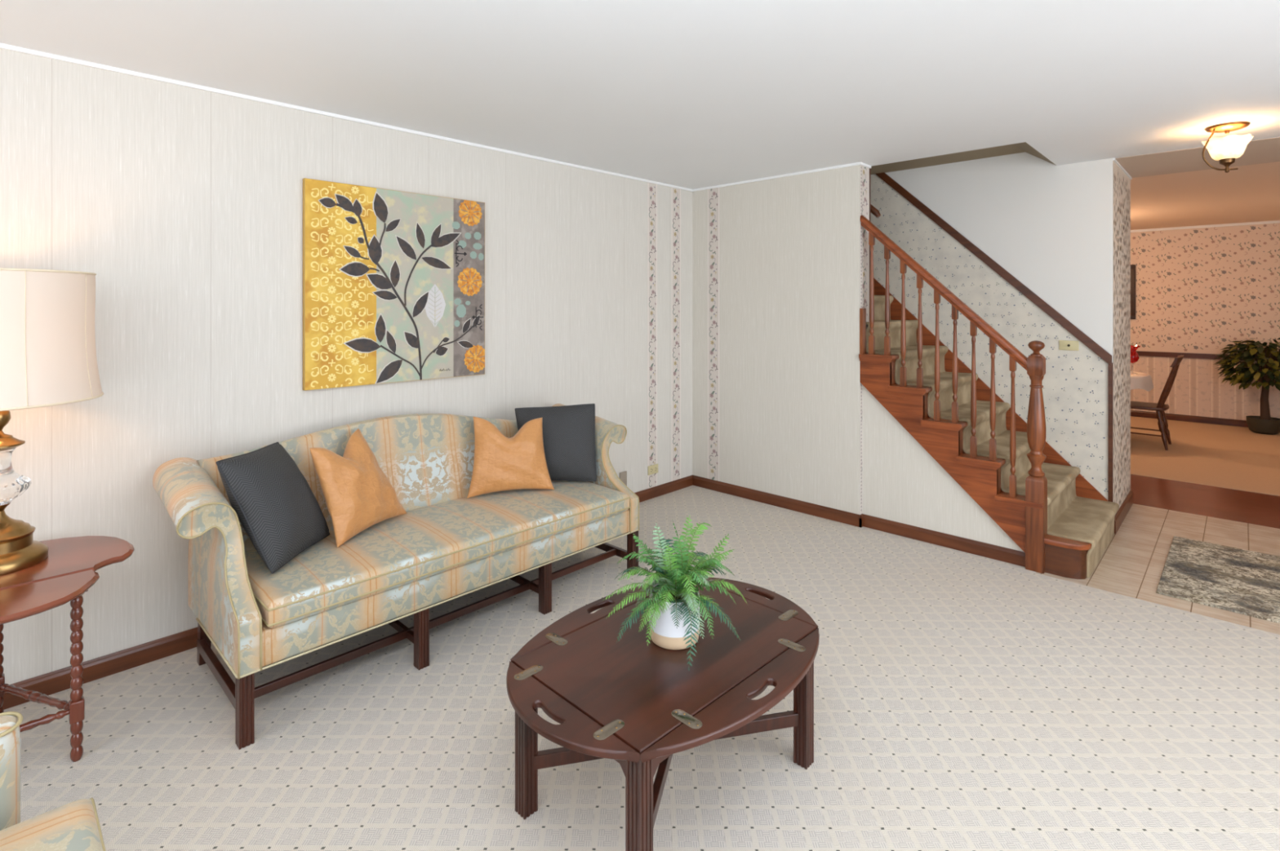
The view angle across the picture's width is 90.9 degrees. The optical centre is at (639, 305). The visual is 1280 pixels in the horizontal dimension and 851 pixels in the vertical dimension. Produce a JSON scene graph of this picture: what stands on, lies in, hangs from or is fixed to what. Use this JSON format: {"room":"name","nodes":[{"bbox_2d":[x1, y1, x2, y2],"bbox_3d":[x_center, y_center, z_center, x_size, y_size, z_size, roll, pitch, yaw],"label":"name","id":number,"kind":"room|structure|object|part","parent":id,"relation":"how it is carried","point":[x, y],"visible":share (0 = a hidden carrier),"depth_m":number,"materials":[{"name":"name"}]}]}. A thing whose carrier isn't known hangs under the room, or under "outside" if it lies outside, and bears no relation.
{"room":"living room","nodes":[
{"label":"living room","id":0,"kind":"room"},
{"bbox_2d":[0,48,692,684],"bbox_3d":[-1.331,0.105,3.454,0.122,2.750,7.015,0,0,44],"label":"wall","id":1,"kind":"structure","parent":0,"point":[184,204],"depth_m":2.83,"materials":[{"name":"paper"}]},
{"bbox_2d":[1,475,693,710],"bbox_3d":[-1.634,1.440,3.042,0.014,0.080,6.000,0,0,44],"label":"baseboard","id":2,"kind":"structure","parent":1,"relation":"attached to","point":[58,681],"depth_m":2.56,"materials":[{"name":"brown wood"}]},
{"bbox_2d":[302,177,484,391],"bbox_3d":[-1.276,-0.103,3.400,0.032,1.023,0.998,0,0,44],"label":"canvas painting","id":3,"kind":"object","parent":1,"relation":"attached to","point":[393,281],"visible":1,"depth_m":3.33,"materials":[{"name":"multicoloured fabric"}]},
{"bbox_2d":[0,43,871,191],"bbox_3d":[-1.064,-0.952,2.600,1.449,0.016,6.150,0,0,44],"label":"trim","id":4,"kind":"structure","parent":1,"relation":"attached to","point":[2,46],"depth_m":3.17,"materials":[{"name":"white paint"}]},
{"bbox_2d":[619,471,626,486],"bbox_3d":[-0.123,1.274,4.620,0.013,0.112,0.070,0,0,44],"label":"phone jack","id":5,"kind":"object","parent":1,"relation":"attached to","point":[623,476],"visible":0.65,"depth_m":4.62,"materials":[{"name":"beige plastic"}]},
{"bbox_2d":[648,463,657,475],"bbox_3d":[0.101,1.263,4.858,0.008,0.070,0.115,0,0,44],"label":"wall outlet","id":6,"kind":"object","parent":1,"relation":"attached to","point":[652,469],"visible":1,"depth_m":4.85,"materials":[{"name":"beige plastic"}]},
{"bbox_2d":[0,0,1279,189],"bbox_3d":[0.966,-1.109,1.792,5.700,0.302,7.990,0,0,44],"label":"ceiling","id":7,"kind":"structure","parent":0,"point":[689,94],"depth_m":2.57,"materials":[{"name":"paint"}]},
{"bbox_2d":[1201,121,1253,173],"bbox_3d":[3.133,-0.836,3.364,0.205,0.248,0.205,0,0,44],"label":"ceiling light","id":8,"kind":"object","parent":7,"relation":"attached to","point":[1225,149],"visible":1,"depth_m":3.33,"materials":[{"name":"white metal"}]},
{"bbox_3d":[3.095,-0.833,3.364,0.187,0.221,0.009,0,0,0],"label":"curved arm","id":9,"kind":"part","parent":8,"relation":"part of","materials":[{"name":"brown metal"}]},
{"bbox_3d":[3.133,-0.837,3.364,0.197,0.110,0.197,0,0,-36],"label":"lamp shade","id":10,"kind":"part","parent":8,"relation":"part of","materials":[{"name":"white glass"}]},
{"bbox_2d":[3,416,1279,850],"bbox_3d":[2.615,1.503,3.587,5.600,0.054,12.664,0,0,44],"label":"floor","id":11,"kind":"structure","parent":0,"point":[963,701],"depth_m":2.23,"materials":[{"name":"carpet"}]},
{"bbox_2d":[0,711,106,850],"bbox_3d":[-1.238,0.973,0.833,0.910,1.015,0.836,0,0,44],"label":"armchair","id":12,"kind":"object","parent":11,"relation":"on","point":[74,826],"visible":1,"depth_m":1.24,"materials":[{"name":"beige fabric"}]},
{"bbox_3d":[-1.553,1.065,1.089,0.092,0.390,0.690,0,0,44],"label":"armrest","id":13,"kind":"part","parent":12,"relation":"part of","materials":[{"name":"beige fabric"}]},
{"bbox_2d":[0,799,102,850],"bbox_3d":[-1.172,1.050,0.899,0.555,0.130,0.642,0,0,44],"label":"seat cushion","id":14,"kind":"object","parent":12,"relation":"on","point":[74,826],"depth_m":1.20,"materials":[{"name":"beige fabric"}]},
{"bbox_2d":[0,536,134,762],"bbox_3d":[-2.019,1.170,1.984,0.724,0.620,0.684,0,0,44],"label":"side table","id":15,"kind":"object","parent":11,"relation":"on","point":[70,566],"visible":0.93,"depth_m":2.04,"materials":[{"name":"brown wood"}]},
{"bbox_3d":[-2.225,1.181,2.182,0.052,0.598,0.052,0,0,44],"label":"leg","id":16,"kind":"part","parent":15,"relation":"part of","materials":[{"name":"brown wood"}]},
{"bbox_2d":[0,267,103,576],"bbox_3d":[-2.125,0.360,2.086,0.535,1.000,0.535,0,0,44],"label":"table lamp","id":17,"kind":"object","parent":15,"relation":"on","point":[48,352],"visible":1,"depth_m":2.04,"materials":[{"name":"white fabric"}]},
{"bbox_3d":[-2.125,0.167,2.086,0.130,0.614,0.130,0,0,44],"label":"stem","id":18,"kind":"part","parent":17,"relation":"part of","materials":[{"name":"gold metal"}]},
{"bbox_3d":[-2.125,0.566,2.086,0.160,0.181,0.160,0,0,44],"label":"glass","id":19,"kind":"part","parent":17,"relation":"part of","materials":[{"name":"white"}]},
{"bbox_3d":[-2.125,0.102,2.086,0.527,0.427,0.527,0,0,44],"label":"lamp shade","id":20,"kind":"part","parent":17,"relation":"part of","materials":[{"name":"white fabric"}]},
{"bbox_3d":[-2.125,0.102,2.086,0.535,0.435,0.535,0,0,44],"label":"shade trim","id":21,"kind":"part","parent":17,"relation":"part of","materials":[{"name":"beige fabric"}]},
{"bbox_3d":[-1.835,1.181,2.054,0.052,0.598,0.052,0,0,44],"label":"leg","id":22,"kind":"part","parent":15,"relation":"part of","materials":[{"name":"brown wood"}]},
{"bbox_2d":[152,404,639,750],"bbox_3d":[-0.941,1.018,3.050,0.784,0.924,2.183,0,0,44],"label":"sofa","id":23,"kind":"object","parent":11,"relation":"on","point":[448,545],"visible":0.87,"depth_m":2.62,"materials":[{"name":"grey fabric"}]},
{"bbox_3d":[-1.799,1.360,2.605,0.070,0.240,0.040,0,0,44],"label":"leg","id":24,"kind":"part","parent":23,"relation":"part of","materials":[{"name":"brown wood"}]},
{"bbox_3d":[-1.624,0.934,2.336,0.745,0.617,0.200,0,0,44],"label":"armrest","id":25,"kind":"part","parent":23,"relation":"part of","materials":[{"name":"fabric"}]},
{"bbox_3d":[-1.336,1.360,2.130,0.045,0.240,0.045,0,0,44],"label":"leg","id":26,"kind":"part","parent":23,"relation":"part of","materials":[{"name":"brown wood"}]},
{"bbox_2d":[215,442,329,573],"bbox_3d":[-1.447,0.782,2.511,0.268,0.423,0.397,0,0,-4],"label":"throw pillow","id":27,"kind":"object","parent":23,"relation":"on","point":[273,501],"visible":0.99,"depth_m":2.40,"materials":[{"name":"grey fabric"}]},
{"bbox_3d":[-1.143,0.893,3.243,0.225,0.674,1.870,0,0,44],"label":"backrest","id":28,"kind":"part","parent":23,"relation":"part of","materials":[{"name":"multicoloured fabric"}]},
{"bbox_2d":[309,428,406,547],"bbox_3d":[-1.263,0.788,2.815,0.228,0.415,0.433,0,0,13],"label":"throw pillow","id":29,"kind":"object","parent":23,"relation":"on","point":[358,495],"visible":1,"depth_m":2.71,"materials":[{"name":"orange fabric"}]},
{"bbox_3d":[-0.897,1.360,2.588,0.045,0.240,0.045,0,0,44],"label":"leg","id":30,"kind":"part","parent":23,"relation":"part of","materials":[{"name":"brown wood"}]},
{"bbox_2d":[244,480,629,628],"bbox_3d":[-0.874,1.053,2.986,0.590,0.122,1.750,0,0,44],"label":"seat cushion","id":31,"kind":"object","parent":23,"relation":"on","point":[440,535],"depth_m":2.70,"materials":[{"name":"fabric"}]},
{"bbox_3d":[-0.933,1.178,3.042,0.708,0.125,1.860,0,0,44],"label":"seat rail","id":32,"kind":"part","parent":23,"relation":"part of","materials":[{"name":"multicoloured fabric"}]},
{"bbox_2d":[466,417,554,498],"bbox_3d":[-0.703,0.795,3.389,0.457,0.400,0.181,0,0,-23],"label":"throw pillow","id":33,"kind":"object","parent":23,"relation":"on","point":[501,463],"visible":1,"depth_m":3.34,"materials":[{"name":"orange fabric"}]},
{"bbox_3d":[-0.458,1.360,3.047,0.045,0.240,0.045,0,0,44],"label":"leg","id":34,"kind":"part","parent":23,"relation":"part of","materials":[{"name":"brown wood"}]},
{"bbox_2d":[515,404,596,481],"bbox_3d":[-0.485,0.782,3.610,0.476,0.422,0.192,0,0,-2],"label":"throw pillow","id":35,"kind":"object","parent":23,"relation":"on","point":[568,431],"visible":0.73,"depth_m":3.56,"materials":[{"name":"grey fabric"}]},
{"bbox_3d":[-0.258,0.934,3.763,0.745,0.617,0.200,0,0,44],"label":"armrest","id":36,"kind":"part","parent":23,"relation":"part of","materials":[{"name":"fabric"}]},
{"bbox_3d":[-0.040,1.360,3.484,0.045,0.240,0.045,0,0,44],"label":"leg","id":37,"kind":"part","parent":23,"relation":"part of","materials":[{"name":"brown wood"}]},
{"bbox_2d":[506,577,819,850],"bbox_3d":[0.099,1.259,1.944,0.760,0.443,1.046,0,0,44],"label":"coffee table","id":38,"kind":"object","parent":11,"relation":"on","point":[634,704],"visible":0.88,"depth_m":1.79,"materials":[{"name":"brown wood"}]},
{"bbox_3d":[-0.333,1.271,1.846,0.047,0.418,0.047,0,0,44],"label":"leg","id":39,"kind":"part","parent":38,"relation":"part of","materials":[{"name":"brown wood"}]},
{"bbox_3d":[-0.001,1.271,1.513,0.047,0.418,0.047,0,0,44],"label":"leg","id":40,"kind":"part","parent":38,"relation":"part of","materials":[{"name":"brown wood"}]},
{"bbox_2d":[511,581,817,760],"bbox_3d":[0.099,1.051,1.944,0.553,0.022,0.820,0,0,44],"label":"tray","id":41,"kind":"object","parent":38,"relation":"on","point":[645,698],"depth_m":1.82,"materials":[{"name":"brown wood"}]},
{"bbox_2d":[604,515,746,671],"bbox_3d":[0.112,0.854,1.971,0.430,0.372,0.357,0,0,21],"label":"potted fern","id":42,"kind":"object","parent":38,"relation":"on","point":[673,604],"visible":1,"depth_m":1.91,"materials":[{"name":"green plant"}]},
{"bbox_3d":[0.530,1.271,2.042,0.047,0.418,0.047,0,0,44],"label":"leg","id":43,"kind":"part","parent":38,"relation":"part of","materials":[{"name":"brown wood"}]},
{"bbox_2d":[858,214,1119,579],"bbox_3d":[1.973,0.435,4.429,2.119,2.090,1.036,0,0,44],"label":"staircase","id":44,"kind":"structure","parent":11,"relation":"on","point":[1063,526],"depth_m":3.88,"materials":[{"name":"brown wood"}]},
{"bbox_3d":[1.847,-0.118,3.901,0.976,0.983,0.066,0,0,44],"label":"handrail","id":45,"kind":"part","parent":44,"relation":"part of","materials":[{"name":"brown wood"}]},
{"bbox_3d":[2.226,0.880,3.539,0.093,1.200,0.093,0,0,44],"label":"newel post","id":46,"kind":"part","parent":44,"relation":"part of","materials":[{"name":"brown wood"}]},
{"bbox_2d":[1130,355,1184,450],"bbox_3d":[5.389,0.994,6.688,0.582,0.970,0.440,0,0,44],"label":"dining chair","id":47,"kind":"object","parent":11,"relation":"on","point":[1162,424],"visible":0.66,"depth_m":6.49,"materials":[{"name":"brown wood"}]},
{"bbox_3d":[5.347,1.068,6.728,0.465,0.035,0.440,0,0,44],"label":"seat","id":48,"kind":"part","parent":47,"relation":"part of","materials":[{"name":"brown wood"}]},
{"bbox_3d":[5.362,1.279,6.473,0.050,0.400,0.111,0,0,-16],"label":"leg","id":49,"kind":"part","parent":47,"relation":"part of","materials":[{"name":"brown wood"}]},
{"bbox_3d":[5.604,1.279,6.726,0.113,0.400,0.050,0,0,14],"label":"leg","id":50,"kind":"part","parent":47,"relation":"part of","materials":[{"name":"brown wood"}]},
{"bbox_3d":[5.564,0.566,6.521,0.100,0.115,0.440,0,0,44],"label":"crest rail","id":51,"kind":"part","parent":47,"relation":"part of","materials":[{"name":"brown wood"}]},
{"bbox_2d":[1155,536,1279,623],"bbox_3d":[3.389,1.476,3.299,0.983,0.008,1.093,0,0,44],"label":"area rug","id":52,"kind":"object","parent":11,"relation":"on","point":[1229,579],"visible":1,"depth_m":3.40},
{"bbox_2d":[1213,337,1279,435],"bbox_3d":[7.219,0.919,7.269,0.916,1.115,0.731,0,0,44],"label":"potted tree","id":53,"kind":"object","parent":11,"relation":"on","point":[1264,424],"visible":1,"depth_m":7.26,"materials":[{"name":"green plant"}]},
{"bbox_3d":[7.227,1.388,7.296,0.305,0.176,0.305,0,0,44],"label":"pot","id":54,"kind":"part","parent":53,"relation":"part of","materials":[{"name":"ceramic"}]},
{"bbox_3d":[4.883,1.108,7.186,1.440,0.736,1.040,0,0,44],"label":"dining table","id":55,"kind":"object","parent":11,"relation":"on","visible":0},
{"bbox_2d":[1130,371,1153,391],"bbox_3d":[4.890,0.817,7.194,1.509,0.166,1.085,0,0,44],"label":"tablecloth","id":56,"kind":"object","parent":55,"relation":"on","point":[1144,381],"visible":0.22,"depth_m":6.58,"materials":[{"name":"beige fabric"}]},
{"bbox_2d":[1130,345,1140,374],"bbox_3d":[5.302,0.577,6.785,0.140,0.312,0.140,0,0,44],"label":"glass vase","id":57,"kind":"object","parent":56,"relation":"on","point":[1135,357],"visible":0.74,"depth_m":6.75,"materials":[{"name":"red glass"}]},
{"bbox_2d":[1130,345,1140,363],"bbox_3d":[5.302,0.520,6.785,0.140,0.200,0.140,0,0,44],"label":"flowers","id":58,"kind":"object","parent":57,"relation":"on","point":[1135,357],"depth_m":6.74,"materials":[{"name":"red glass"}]},
{"bbox_2d":[648,584,699,650],"bbox_3d":[0.108,0.967,1.973,0.158,0.145,0.158,0,0,44],"label":"pot","id":59,"kind":"object","parent":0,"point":[668,636],"depth_m":1.90,"materials":[{"name":"white ceramic"}]},
{"bbox_2d":[692,164,1023,551],"bbox_3d":[1.358,0.260,4.429,2.420,2.440,0.147,0,0,44],"label":"wall","id":60,"kind":"structure","parent":0,"point":[780,266],"depth_m":4.54,"materials":[{"name":"paper"}]},
{"bbox_2d":[692,475,1025,567],"bbox_3d":[1.311,1.440,4.387,2.410,0.080,0.044,0,0,44],"label":"baseboard","id":61,"kind":"structure","parent":60,"relation":"attached to","point":[1010,556],"depth_m":4.17,"materials":[{"name":"brown wood"}]},
{"bbox_2d":[859,308,866,354],"bbox_3d":[1.496,0.170,4.230,0.020,0.306,0.054,0,0,44],"label":"trim","id":62,"kind":"structure","parent":60,"relation":"attached to","point":[862,311],"depth_m":4.21,"materials":[{"name":"brown wood"}]},
{"bbox_2d":[869,168,871,286],"bbox_3d":[1.572,-0.390,4.337,0.023,1.140,0.015,0,0,44],"label":"trim","id":63,"kind":"structure","parent":60,"relation":"attached to","point":[869,168],"depth_m":4.33,"materials":[{"name":"brown wood"}]},
{"bbox_2d":[871,204,880,217],"bbox_3d":[1.431,-0.883,4.544,0.596,0.545,0.095,0,0,44],"label":"wall handrail","id":64,"kind":"object","parent":60,"relation":"attached to","point":[875,211],"visible":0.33,"depth_m":4.37,"materials":[{"name":"brown wood"}]},
{"bbox_2d":[871,151,1130,513],"bbox_3d":[2.369,0.105,5.368,2.782,2.750,0.872,0,0,44],"label":"wall","id":65,"kind":"structure","parent":0,"point":[1063,232],"depth_m":4.43,"materials":[{"name":"white paint"}]},
{"bbox_2d":[875,172,1111,366],"bbox_3d":[2.349,-0.573,4.773,1.976,1.935,0.020,0,0,44],"label":"trim","id":66,"kind":"structure","parent":65,"relation":"attached to","point":[1066,324],"depth_m":4.52,"materials":[{"name":"brown wood"}]},
{"bbox_2d":[1058,340,1079,351],"bbox_3d":[2.893,0.268,4.254,0.112,0.066,0.015,0,0,44],"label":"light switch","id":67,"kind":"object","parent":65,"relation":"attached to","point":[1063,344],"visible":1,"depth_m":4.25,"materials":[{"name":"beige plastic"}]},
{"bbox_2d":[1107,363,1112,502],"bbox_3d":[3.059,0.831,4.098,0.024,0.920,0.014,0,0,44],"label":"trim","id":68,"kind":"structure","parent":65,"relation":"attached to","point":[1109,367],"depth_m":4.09,"materials":[{"name":"brown wood"}]},
{"bbox_2d":[1114,489,1133,533],"bbox_3d":[3.383,1.430,4.409,0.014,0.100,0.884,0,0,44],"label":"baseboard","id":69,"kind":"structure","parent":65,"relation":"attached to","point":[1122,513],"depth_m":4.36,"materials":[{"name":"brown wood"}]},
{"bbox_2d":[1112,157,1279,232],"bbox_3d":[5.041,-0.978,6.050,5.500,0.064,5.548,0,0,44],"label":"trim","id":70,"kind":"structure","parent":65,"relation":"attached to","point":[1117,162],"depth_m":7.80,"materials":[{"name":"paint"}]},
{"bbox_2d":[1130,222,1279,420],"bbox_3d":[6.964,0.185,8.132,5.600,2.590,0.123,0,0,44],"label":"wall","id":71,"kind":"structure","parent":0,"point":[1202,290],"depth_m":7.92,"materials":[{"name":"beige paper"}]},
{"bbox_2d":[1130,264,1135,319],"bbox_3d":[6.389,-0.185,8.576,0.556,0.726,0.031,0,0,44],"label":"picture frame","id":72,"kind":"object","parent":71,"relation":"attached to","point":[1132,266],"visible":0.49,"depth_m":8.39,"materials":[{"name":"brown wood"}]},
{"bbox_2d":[1130,409,1248,427],"bbox_3d":[6.954,1.438,8.049,5.500,0.085,0.016,0,0,44],"label":"baseboard","id":73,"kind":"structure","parent":71,"relation":"attached to","point":[1228,422],"depth_m":7.98,"materials":[{"name":"brown wood"}]},
{"bbox_2d":[1136,351,1277,361],"bbox_3d":[6.949,0.634,8.044,5.500,0.063,0.029,0,0,44],"label":"trim","id":74,"kind":"structure","parent":71,"relation":"attached to","point":[1203,356],"depth_m":8.07,"materials":[{"name":"brown wood"}]},
{"bbox_2d":[1130,161,1279,230],"bbox_3d":[5.379,-1.135,6.403,5.700,0.250,4.774,0,0,44],"label":"ceiling","id":75,"kind":"structure","parent":0,"point":[1247,193],"depth_m":5.90,"materials":[{"name":"beige paint"}]}
]}

